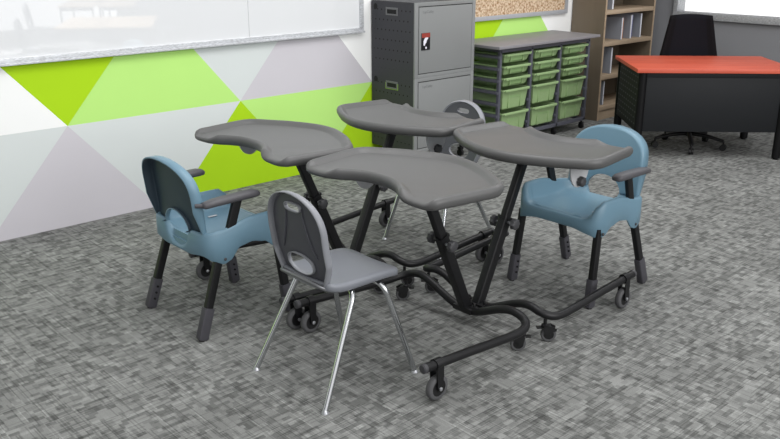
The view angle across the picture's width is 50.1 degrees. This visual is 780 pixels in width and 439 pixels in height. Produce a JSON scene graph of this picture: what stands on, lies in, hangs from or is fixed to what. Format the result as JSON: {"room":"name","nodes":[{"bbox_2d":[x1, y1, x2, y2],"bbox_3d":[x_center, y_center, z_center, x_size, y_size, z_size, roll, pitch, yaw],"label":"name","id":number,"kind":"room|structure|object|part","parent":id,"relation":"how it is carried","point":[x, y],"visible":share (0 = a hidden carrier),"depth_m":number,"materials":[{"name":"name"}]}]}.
{"room":"classroom","nodes":[
{"label":"classroom","id":0,"kind":"room"},
{"bbox_2d":[0,0,572,240],"bbox_3d":[-2.298,-1.308,5.010,13.600,2.900,0.120,-16,24,-40],"label":"wall","id":1,"kind":"structure","parent":0,"point":[76,136],"depth_m":5.76,"materials":[{"name":"paint"}]},
{"bbox_2d":[0,0,364,66],"bbox_3d":[-2.333,-1.514,4.783,5.745,1.266,0.051,-16,24,-40],"label":"whiteboard","id":2,"kind":"object","parent":1,"relation":"attached to","point":[31,31],"visible":1,"depth_m":5.58,"materials":[{"name":"white ceramic"}]},
{"bbox_2d":[475,0,567,21],"bbox_3d":[1.120,-2.453,7.823,1.895,1.115,0.033,-16,24,-40],"label":"noticeboard","id":3,"kind":"object","parent":1,"relation":"attached to","point":[486,10],"visible":0.55,"depth_m":8.05,"materials":[{"name":"beige"}]},
{"bbox_2d":[0,117,779,438],"bbox_3d":[2.239,1.660,0.790,13.600,0.050,13.300,-16,24,-40],"label":"floor","id":4,"kind":"structure","parent":0,"point":[693,352],"depth_m":4.09,"materials":[{"name":"carpet"}]},
{"bbox_2d":[142,155,290,341],"bbox_3d":[-0.876,0.063,4.162,0.556,0.848,0.568,-16,24,-40],"label":"armchair","id":5,"kind":"object","parent":4,"relation":"on","point":[212,225],"visible":1,"depth_m":3.96,"materials":[{"name":"blue plastic"}]},
{"bbox_3d":[-1.166,0.193,4.277,0.145,0.324,0.034,-13,22,-34],"label":"leg","id":6,"kind":"part","parent":5,"relation":"part of","materials":[{"name":"black metal"}]},
{"bbox_3d":[-1.039,-0.127,3.940,0.115,0.348,0.453,-16,24,-40],"label":"backrest","id":7,"kind":"part","parent":5,"relation":"part of","materials":[{"name":"blue plastic"}]},
{"bbox_3d":[-1.079,-0.216,4.232,0.305,0.041,0.064,-16,24,-40],"label":"armrest","id":8,"kind":"part","parent":5,"relation":"part of","materials":[{"name":"grey plastic"}]},
{"bbox_3d":[-0.833,0.308,3.933,0.034,0.324,0.145,15,24,38],"label":"leg","id":9,"kind":"part","parent":5,"relation":"part of","materials":[{"name":"black metal"}]},
{"bbox_3d":[-0.738,-0.098,3.880,0.305,0.041,0.064,-16,24,-40],"label":"armrest","id":10,"kind":"part","parent":5,"relation":"part of","materials":[{"name":"grey plastic"}]},
{"bbox_3d":[-0.734,-0.021,3.913,0.093,0.169,0.027,-16,24,-40],"label":"armrest post","id":11,"kind":"part","parent":5,"relation":"part of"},
{"bbox_3d":[-0.546,0.225,4.183,0.078,0.317,0.043,-16,24,-40],"label":"leg","id":12,"kind":"part","parent":5,"relation":"part of","materials":[{"name":"black metal"}]},
{"bbox_2d":[188,119,385,328],"bbox_3d":[-0.531,-0.038,4.433,0.757,0.858,0.920,-16,24,-40],"label":"table","id":13,"kind":"object","parent":4,"relation":"on","point":[282,143],"visible":0.62,"depth_m":4.35,"materials":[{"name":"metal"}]},
{"bbox_3d":[-0.448,-0.127,4.569,0.061,0.061,0.030,-16,24,-40],"label":"height knob","id":14,"kind":"part","parent":13,"relation":"part of","materials":[{"name":"grey plastic"}]},
{"bbox_3d":[-0.453,-0.245,4.432,0.174,0.317,0.037,-16,24,-40],"label":"column post","id":15,"kind":"part","parent":13,"relation":"part of","materials":[{"name":"black metal"}]},
{"bbox_3d":[-0.360,-0.085,4.482,0.061,0.061,0.030,-16,24,-40],"label":"height knob","id":16,"kind":"part","parent":13,"relation":"part of","materials":[{"name":"grey plastic"}]},
{"bbox_2d":[253,190,417,414],"bbox_3d":[-0.241,0.258,3.543,0.532,0.862,0.518,-16,24,-40],"label":"chair","id":17,"kind":"object","parent":4,"relation":"on","point":[302,232],"visible":1,"depth_m":3.40,"materials":[{"name":"grey plastic"}]},
{"bbox_3d":[-0.418,0.426,3.655,0.354,0.458,0.125,1,19,3],"label":"leg","id":18,"kind":"part","parent":17,"relation":"part of","materials":[{"name":"silver metal"}]},
{"bbox_3d":[-0.367,0.071,3.358,0.093,0.390,0.360,-16,24,-40],"label":"backrest","id":19,"kind":"part","parent":17,"relation":"part of","materials":[{"name":"grey plastic"}]},
{"bbox_3d":[-0.295,0.230,3.482,0.241,0.066,0.300,-16,24,-40],"label":"seat frame","id":20,"kind":"part","parent":17,"relation":"part of","materials":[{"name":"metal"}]},
{"bbox_3d":[-0.228,0.382,3.800,0.093,0.447,0.299,-4,19,-11],"label":"leg","id":21,"kind":"part","parent":17,"relation":"part of","materials":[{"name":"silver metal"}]},
{"bbox_3d":[-0.252,0.501,3.432,0.254,0.458,0.256,-16,24,-40],"label":"leg","id":22,"kind":"part","parent":17,"relation":"part of","materials":[{"name":"silver metal"}]},
{"bbox_3d":[-0.212,0.214,3.556,0.401,0.068,0.359,-16,24,-40],"label":"seat","id":23,"kind":"part","parent":17,"relation":"part of","materials":[{"name":"grey plastic"}]},
{"bbox_3d":[-0.036,0.448,3.602,0.299,0.447,0.093,5,19,16],"label":"leg","id":24,"kind":"part","parent":17,"relation":"part of","materials":[{"name":"silver metal"}]},
{"bbox_2d":[293,147,530,399],"bbox_3d":[0.116,0.172,3.806,0.757,0.858,0.920,-16,24,-40],"label":"table","id":25,"kind":"object","parent":4,"relation":"on","point":[432,182],"visible":0.98,"depth_m":3.73,"materials":[{"name":"grey plastic"}]},
{"bbox_3d":[0.200,0.083,3.942,0.061,0.061,0.030,-16,24,-40],"label":"height knob","id":26,"kind":"part","parent":25,"relation":"part of","materials":[{"name":"grey plastic"}]},
{"bbox_3d":[0.195,-0.035,3.805,0.174,0.317,0.037,-16,24,-40],"label":"column post","id":27,"kind":"part","parent":25,"relation":"part of","materials":[{"name":"black metal"}]},
{"bbox_3d":[0.288,0.125,3.856,0.061,0.061,0.030,-16,24,-40],"label":"height knob","id":28,"kind":"part","parent":25,"relation":"part of","materials":[{"name":"grey plastic"}]},
{"bbox_2d":[332,99,494,285],"bbox_3d":[0.049,-0.199,4.913,0.757,0.858,0.920,-16,24,-40],"label":"table","id":29,"kind":"object","parent":4,"relation":"on","point":[383,116],"visible":0.68,"depth_m":4.77,"materials":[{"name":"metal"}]},
{"bbox_3d":[-0.035,-0.187,4.751,0.061,0.061,0.030,-16,24,-40],"label":"height knob","id":30,"kind":"part","parent":29,"relation":"part of","materials":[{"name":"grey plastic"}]},
{"bbox_3d":[-0.030,-0.365,4.789,0.174,0.317,0.037,-16,24,-40],"label":"column post","id":31,"kind":"part","parent":29,"relation":"part of","materials":[{"name":"black metal"}]},
{"bbox_3d":[0.267,-0.392,4.624,0.052,0.052,0.030,-16,24,-40],"label":"tilt knob","id":32,"kind":"part","parent":29,"relation":"part of","materials":[{"name":"grey plastic"}]},
{"bbox_2d":[372,71,473,155],"bbox_3d":[0.279,-0.897,7.167,0.704,0.748,0.518,-16,24,-40],"label":"locker","id":33,"kind":"object","parent":4,"relation":"on","point":[434,93],"visible":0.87,"depth_m":6.89,"materials":[{"name":"metal"}]},
{"bbox_3d":[0.014,-1.105,6.857,0.005,0.062,0.140,-16,24,-40],"label":"carry handle","id":34,"kind":"part","parent":33,"relation":"part of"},
{"bbox_2d":[371,0,475,78],"bbox_3d":[0.281,-1.529,6.953,0.704,0.588,0.524,-16,24,-40],"label":"locker","id":35,"kind":"object","parent":33,"relation":"on","point":[412,39],"visible":1,"depth_m":6.74,"materials":[{"name":"metal"}]},
{"bbox_3d":[0.014,-1.662,6.670,0.005,0.062,0.140,-16,24,-40],"label":"carry handle","id":36,"kind":"part","parent":35,"relation":"part of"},
{"bbox_3d":[0.283,-1.412,6.626,0.096,0.134,0.006,-16,24,-40],"label":"lock plate","id":37,"kind":"part","parent":35,"relation":"part of","materials":[{"name":"plastic"}]},
{"bbox_3d":[0.448,-1.472,6.783,0.700,0.588,0.016,-16,24,-40],"label":"frame","id":38,"kind":"part","parent":35,"relation":"part of","materials":[{"name":"grey metal"}]},
{"bbox_3d":[0.450,-1.472,6.782,0.613,0.516,0.014,-16,24,-40],"label":"door","id":39,"kind":"part","parent":35,"relation":"part of","materials":[{"name":"grey metal"}]},
{"bbox_3d":[0.448,-0.903,6.974,0.700,0.612,0.016,-16,24,-40],"label":"frame","id":40,"kind":"part","parent":33,"relation":"part of","materials":[{"name":"grey metal"}]},
{"bbox_3d":[0.450,-0.903,6.972,0.613,0.540,0.014,-16,24,-40],"label":"door","id":41,"kind":"part","parent":33,"relation":"part of","materials":[{"name":"grey metal"}]},
{"bbox_2d":[382,100,491,259],"bbox_3d":[0.315,-0.282,5.155,0.532,0.862,0.518,-16,24,-40],"label":"chair","id":42,"kind":"object","parent":4,"relation":"on","point":[475,112],"visible":0.26,"depth_m":5.18,"materials":[{"name":"grey plastic"}]},
{"bbox_3d":[0.111,-0.095,5.223,0.299,0.447,0.093,5,19,16],"label":"leg","id":43,"kind":"part","parent":42,"relation":"part of","materials":[{"name":"silver metal"}]},
{"bbox_3d":[0.302,-0.028,5.025,0.093,0.447,0.299,-4,19,-11],"label":"leg","id":44,"kind":"part","parent":42,"relation":"part of","materials":[{"name":"silver metal"}]},
{"bbox_3d":[0.441,-0.542,5.191,0.093,0.390,0.360,-16,24,-40],"label":"backrest","id":45,"kind":"part","parent":42,"relation":"part of","materials":[{"name":"grey plastic"}]},
{"bbox_3d":[0.493,-0.080,5.168,0.354,0.458,0.125,1,19,3],"label":"leg","id":46,"kind":"part","parent":42,"relation":"part of","materials":[{"name":"silver metal"}]},
{"bbox_2d":[421,121,636,340],"bbox_3d":[0.699,0.012,4.284,0.757,0.858,0.920,-16,24,-40],"label":"table","id":47,"kind":"object","parent":4,"relation":"on","point":[502,141],"visible":0.88,"depth_m":4.14,"materials":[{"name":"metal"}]},
{"bbox_3d":[0.527,0.005,4.215,0.061,0.061,0.030,-16,24,-40],"label":"height knob","id":48,"kind":"part","parent":47,"relation":"part of","materials":[{"name":"grey plastic"}]},
{"bbox_3d":[0.620,-0.154,4.159,0.174,0.317,0.037,-16,24,-40],"label":"column post","id":49,"kind":"part","parent":47,"relation":"part of","materials":[{"name":"black metal"}]},
{"bbox_3d":[0.615,0.024,4.121,0.061,0.061,0.030,-16,24,-40],"label":"height knob","id":50,"kind":"part","parent":47,"relation":"part of","materials":[{"name":"grey plastic"}]},
{"bbox_3d":[0.917,-0.181,3.994,0.052,0.052,0.030,-16,24,-40],"label":"tilt knob","id":51,"kind":"part","parent":47,"relation":"part of","materials":[{"name":"grey plastic"}]},
{"bbox_2d":[473,30,599,134],"bbox_3d":[1.298,-1.263,7.978,1.505,0.930,0.575,-16,24,-40],"label":"rack","id":52,"kind":"object","parent":4,"relation":"on","point":[533,40],"visible":0.49,"depth_m":7.70,"materials":[{"name":"grey metal"}]},
{"bbox_2d":[473,83,529,109],"bbox_3d":[1.001,-1.143,7.698,0.375,0.185,0.448,-16,24,-40],"label":"tray","id":53,"kind":"object","parent":52,"relation":"in","point":[512,96],"visible":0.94,"depth_m":7.59,"materials":[{"name":"green plastic"}]},
{"bbox_2d":[473,72,530,86],"bbox_3d":[1.001,-1.291,7.648,0.375,0.082,0.448,-16,24,-40],"label":"tray","id":54,"kind":"object","parent":52,"relation":"in","point":[516,78],"visible":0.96,"depth_m":7.57,"materials":[{"name":"green plastic"}]},
{"bbox_2d":[473,60,530,74],"bbox_3d":[1.001,-1.391,7.615,0.375,0.082,0.448,-16,24,-40],"label":"tray","id":55,"kind":"object","parent":52,"relation":"in","point":[511,67],"visible":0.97,"depth_m":7.54,"materials":[{"name":"green plastic"}]},
{"bbox_2d":[474,50,531,62],"bbox_3d":[1.001,-1.490,7.581,0.375,0.082,0.448,-16,24,-40],"label":"tray","id":56,"kind":"object","parent":52,"relation":"in","point":[522,55],"visible":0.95,"depth_m":7.48,"materials":[{"name":"green plastic"}]},
{"bbox_2d":[479,106,528,126],"bbox_3d":[1.001,-0.944,7.764,0.375,0.185,0.448,-16,24,-40],"label":"tray","id":57,"kind":"object","parent":52,"relation":"in","point":[515,116],"visible":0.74,"depth_m":7.66,"materials":[{"name":"green plastic"}]},
{"bbox_2d":[474,30,599,49],"bbox_3d":[1.298,-1.692,7.835,1.505,0.025,0.575,-16,24,-40],"label":"countertop","id":58,"kind":"structure","parent":52,"relation":"on","point":[551,36],"depth_m":7.74,"materials":[{"name":"grey laminate"}]},
{"bbox_2d":[520,101,556,125],"bbox_3d":[1.320,-1.037,8.042,0.375,0.185,0.448,-16,24,-40],"label":"tray","id":59,"kind":"object","parent":52,"relation":"in","point":[541,112],"visible":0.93,"depth_m":7.92,"materials":[{"name":"green plastic"}]},
{"bbox_2d":[520,79,558,103],"bbox_3d":[1.320,-1.236,7.975,0.375,0.185,0.448,-16,24,-40],"label":"tray","id":60,"kind":"object","parent":52,"relation":"in","point":[542,90],"visible":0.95,"depth_m":7.85,"materials":[{"name":"green plastic"}]},
{"bbox_2d":[520,68,558,81],"bbox_3d":[1.320,-1.384,7.926,0.375,0.082,0.448,-16,24,-40],"label":"tray","id":61,"kind":"object","parent":52,"relation":"in","point":[541,74],"visible":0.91,"depth_m":7.81,"materials":[{"name":"green plastic"}]},
{"bbox_2d":[520,57,559,69],"bbox_3d":[1.320,-1.484,7.892,0.375,0.082,0.448,-16,24,-40],"label":"tray","id":62,"kind":"object","parent":52,"relation":"in","point":[545,62],"visible":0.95,"depth_m":7.78,"materials":[{"name":"green plastic"}]},
{"bbox_2d":[526,46,560,58],"bbox_3d":[1.320,-1.583,7.859,0.375,0.082,0.448,-16,24,-40],"label":"tray","id":63,"kind":"object","parent":52,"relation":"in","point":[546,51],"visible":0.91,"depth_m":7.72,"materials":[{"name":"green plastic"}]},
{"bbox_3d":[1.449,-1.616,7.717,1.345,0.042,0.030,-16,24,-40],"label":"rail","id":64,"kind":"part","parent":52,"relation":"part of","materials":[{"name":"grey metal"}]},
{"bbox_3d":[1.449,-0.875,7.965,1.345,0.033,0.030,-16,24,-40],"label":"rail","id":65,"kind":"part","parent":52,"relation":"part of","materials":[{"name":"grey metal"}]},
{"bbox_2d":[549,96,584,119],"bbox_3d":[1.647,-1.132,8.327,0.375,0.185,0.448,-16,24,-40],"label":"tray","id":66,"kind":"object","parent":52,"relation":"in","point":[569,106],"visible":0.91,"depth_m":8.20,"materials":[{"name":"green plastic"}]},
{"bbox_2d":[549,75,585,97],"bbox_3d":[1.647,-1.331,8.260,0.375,0.185,0.448,-16,24,-40],"label":"tray","id":67,"kind":"object","parent":52,"relation":"in","point":[571,85],"visible":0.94,"depth_m":8.13,"materials":[{"name":"green plastic"}]},
{"bbox_2d":[549,64,586,76],"bbox_3d":[1.647,-1.480,8.211,0.375,0.082,0.448,-16,24,-40],"label":"tray","id":68,"kind":"object","parent":52,"relation":"in","point":[572,69],"visible":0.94,"depth_m":8.10,"materials":[{"name":"green plastic"}]},
{"bbox_2d":[550,53,587,65],"bbox_3d":[1.647,-1.579,8.177,0.375,0.082,0.448,-16,24,-40],"label":"tray","id":69,"kind":"object","parent":52,"relation":"in","point":[573,58],"visible":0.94,"depth_m":8.06,"materials":[{"name":"green plastic"}]},
{"bbox_2d":[554,43,588,54],"bbox_3d":[1.647,-1.679,8.144,0.375,0.082,0.448,-16,24,-40],"label":"tray","id":70,"kind":"object","parent":52,"relation":"in","point":[576,47],"visible":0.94,"depth_m":8.00,"materials":[{"name":"green plastic"}]},
{"bbox_2d":[507,124,650,308],"bbox_3d":[1.039,-0.054,4.513,0.556,0.848,0.568,-16,24,-40],"label":"armchair","id":71,"kind":"object","parent":4,"relation":"on","point":[553,199],"visible":0.77,"depth_m":4.46,"materials":[{"name":"blue plastic"}]},
{"bbox_3d":[0.709,0.087,4.593,0.078,0.317,0.043,-16,24,-40],"label":"leg","id":72,"kind":"part","parent":71,"relation":"part of","materials":[{"name":"black metal"}]},
{"bbox_3d":[0.898,-0.271,4.661,0.093,0.169,0.027,-16,24,-40],"label":"armrest post","id":73,"kind":"part","parent":71,"relation":"part of","materials":[{"name":"black metal"}]},
{"bbox_3d":[0.997,0.004,4.843,0.034,0.324,0.145,15,24,38],"label":"leg","id":74,"kind":"part","parent":71,"relation":"part of","materials":[{"name":"black metal"}]},
{"bbox_3d":[1.042,0.202,4.249,0.078,0.317,0.043,-16,24,-40],"label":"leg","id":75,"kind":"part","parent":71,"relation":"part of","materials":[{"name":"black metal"}]},
{"bbox_3d":[1.202,-0.340,4.575,0.115,0.348,0.453,-16,24,-40],"label":"backrest","id":76,"kind":"part","parent":71,"relation":"part of","materials":[{"name":"blue plastic"}]},
{"bbox_3d":[1.236,-0.154,4.312,0.093,0.169,0.027,-16,24,-40],"label":"armrest post","id":77,"kind":"part","parent":71,"relation":"part of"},
{"bbox_3d":[1.243,-0.235,4.288,0.305,0.041,0.064,-16,24,-40],"label":"armrest","id":78,"kind":"part","parent":71,"relation":"part of","materials":[{"name":"grey plastic"}]},
{"bbox_3d":[1.329,0.119,4.499,0.145,0.324,0.034,-13,22,-34],"label":"leg","id":79,"kind":"part","parent":71,"relation":"part of","materials":[{"name":"black metal"}]},
{"bbox_2d":[571,0,655,120],"bbox_3d":[2.376,-2.172,8.852,0.935,2.100,0.403,-16,24,-40],"label":"bookcase","id":80,"kind":"object","parent":4,"relation":"on","point":[588,16],"visible":0.63,"depth_m":8.73,"materials":[{"name":"brown wood"}]},
{"bbox_3d":[2.038,-2.075,8.562,0.022,2.100,0.397,-16,24,-40],"label":"panel","id":81,"kind":"part","parent":80,"relation":"part of","materials":[{"name":"brown wood"}]},
{"bbox_2d":[600,81,604,104],"bbox_3d":[2.211,-1.341,8.817,0.020,0.250,0.101,-16,24,-40],"label":"book","id":82,"kind":"object","parent":80,"relation":"on","point":[602,82],"visible":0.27,"depth_m":8.78,"materials":[{"name":"paper"}]},
{"bbox_2d":[602,47,612,73],"bbox_3d":[2.243,-1.689,8.817,0.026,0.270,0.221,-16,24,-40],"label":"book","id":83,"kind":"object","parent":80,"relation":"on","point":[608,51],"visible":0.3,"depth_m":8.76,"materials":[{"name":"paper"}]},
{"bbox_3d":[2.378,-1.295,9.143,0.891,0.042,0.389,-16,24,-40],"label":"shelf","id":84,"kind":"part","parent":80,"relation":"part of","materials":[{"name":"brown wood"}]},
{"bbox_2d":[607,0,613,9],"bbox_3d":[2.196,-2.299,8.582,0.028,0.260,0.241,-16,24,-40],"label":"book","id":85,"kind":"object","parent":80,"relation":"on","point":[610,5],"visible":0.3,"depth_m":8.53,"materials":[{"name":"paper"}]},
{"bbox_3d":[2.378,-1.599,9.042,0.891,0.042,0.389,-16,24,-40],"label":"shelf","id":86,"kind":"part","parent":80,"relation":"part of","materials":[{"name":"brown wood"}]},
{"bbox_3d":[2.243,-2.218,8.989,0.891,2.100,0.010,-16,24,-40],"label":"panel","id":87,"kind":"part","parent":80,"relation":"part of","materials":[{"name":"brown wood"}]},
{"bbox_2d":[605,16,623,39],"bbox_3d":[2.343,-2.028,8.830,0.036,0.225,0.261,-16,24,-40],"label":"book","id":88,"kind":"object","parent":80,"relation":"on","point":[614,25],"visible":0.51,"depth_m":8.79,"materials":[{"name":"paper"}]},
{"bbox_2d":[610,14,632,37],"bbox_3d":[2.469,-2.074,8.936,0.038,0.245,0.261,-16,24,-40],"label":"book","id":89,"kind":"object","parent":80,"relation":"on","point":[628,18],"visible":0.34,"depth_m":8.87,"materials":[{"name":"paper"}]},
{"bbox_3d":[2.378,-1.921,8.934,0.891,0.042,0.389,-16,24,-40],"label":"shelf","id":90,"kind":"part","parent":80,"relation":"part of","materials":[{"name":"brown wood"}]},
{"bbox_3d":[2.378,-2.223,8.833,0.891,0.042,0.389,-16,24,-40],"label":"shelf","id":91,"kind":"part","parent":80,"relation":"part of","materials":[{"name":"brown wood"}]},
{"bbox_2d":[621,12,642,36],"bbox_3d":[2.605,-2.116,9.053,0.026,0.250,0.261,-16,24,-40],"label":"book","id":92,"kind":"object","parent":80,"relation":"on","point":[637,17],"visible":0.3,"depth_m":8.99,"materials":[{"name":"paper"}]},
{"bbox_3d":[2.711,-2.271,9.147,0.022,2.100,0.397,-16,24,-40],"label":"panel","id":93,"kind":"part","parent":80,"relation":"part of","materials":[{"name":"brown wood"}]},
{"bbox_2d":[651,14,726,154],"bbox_3d":[2.738,-1.249,7.598,0.653,1.144,0.903,3,19,8],"label":"office chair","id":94,"kind":"object","parent":4,"relation":"on","point":[686,34],"visible":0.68,"depth_m":7.82,"materials":[{"name":"black plastic"}]},
{"bbox_3d":[2.811,-1.650,7.854,0.605,0.546,0.129,1,19,2],"label":"backrest","id":95,"kind":"part","parent":94,"relation":"part of","materials":[{"name":"black fabric"}]},
{"bbox_2d":[614,55,779,159],"bbox_3d":[2.762,-1.021,7.501,1.340,0.775,0.885,1,19,2],"label":"desk","id":96,"kind":"object","parent":4,"relation":"on","point":[741,94],"visible":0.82,"depth_m":7.12,"materials":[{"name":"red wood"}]},
{"bbox_3d":[2.171,-1.137,7.898,0.071,0.742,0.071,1,19,2],"label":"leg","id":97,"kind":"part","parent":96,"relation":"part of","materials":[{"name":"black metal"}]},
{"bbox_3d":[2.138,-1.126,7.494,0.016,0.507,0.745,1,19,2],"label":"panel","id":98,"kind":"part","parent":96,"relation":"part of","materials":[{"name":"black metal"}]},
{"bbox_3d":[2.138,-0.891,7.164,0.071,0.742,0.071,1,19,2],"label":"leg","id":99,"kind":"part","parent":96,"relation":"part of","materials":[{"name":"black metal"}]},
{"bbox_3d":[2.746,-0.995,7.104,1.230,0.507,0.018,1,19,2],"label":"modesty panel","id":100,"kind":"part","parent":96,"relation":"part of","materials":[{"name":"grey metal"}]},
{"bbox_3d":[2.762,-1.337,7.395,1.280,0.042,0.805,1,19,2],"label":"rail","id":101,"kind":"part","parent":96,"relation":"part of","materials":[{"name":"grey metal"}]},
{"bbox_3d":[3.370,-1.120,7.849,0.071,0.742,0.071,1,19,2],"label":"leg","id":102,"kind":"part","parent":96,"relation":"part of","materials":[{"name":"black metal"}]},
{"bbox_3d":[3.337,-0.875,7.115,0.071,0.742,0.071,1,19,2],"label":"leg","id":103,"kind":"part","parent":96,"relation":"part of","materials":[{"name":"black metal"}]},
{"bbox_2d":[651,0,779,62],"bbox_3d":[7.253,-1.225,4.762,0.120,2.900,13.420,-16,24,-40],"label":"wall","id":104,"kind":"structure","parent":0,"point":[732,38],"depth_m":8.66,"materials":[{"name":"grey paint"}]},
{"bbox_2d":[673,0,779,25],"bbox_3d":[4.155,-2.474,7.869,0.165,1.304,3.035,-16,24,-40],"label":"window","id":105,"kind":"structure","parent":104,"relation":"in","point":[766,12],"depth_m":8.65,"materials":[{"name":"glass"}]},
{"bbox_3d":[4.203,-2.497,7.908,0.005,1.194,2.945,-16,24,-40],"label":"pane","id":106,"kind":"part","parent":105,"relation":"part of","materials":[{"name":"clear glass"}]}
]}

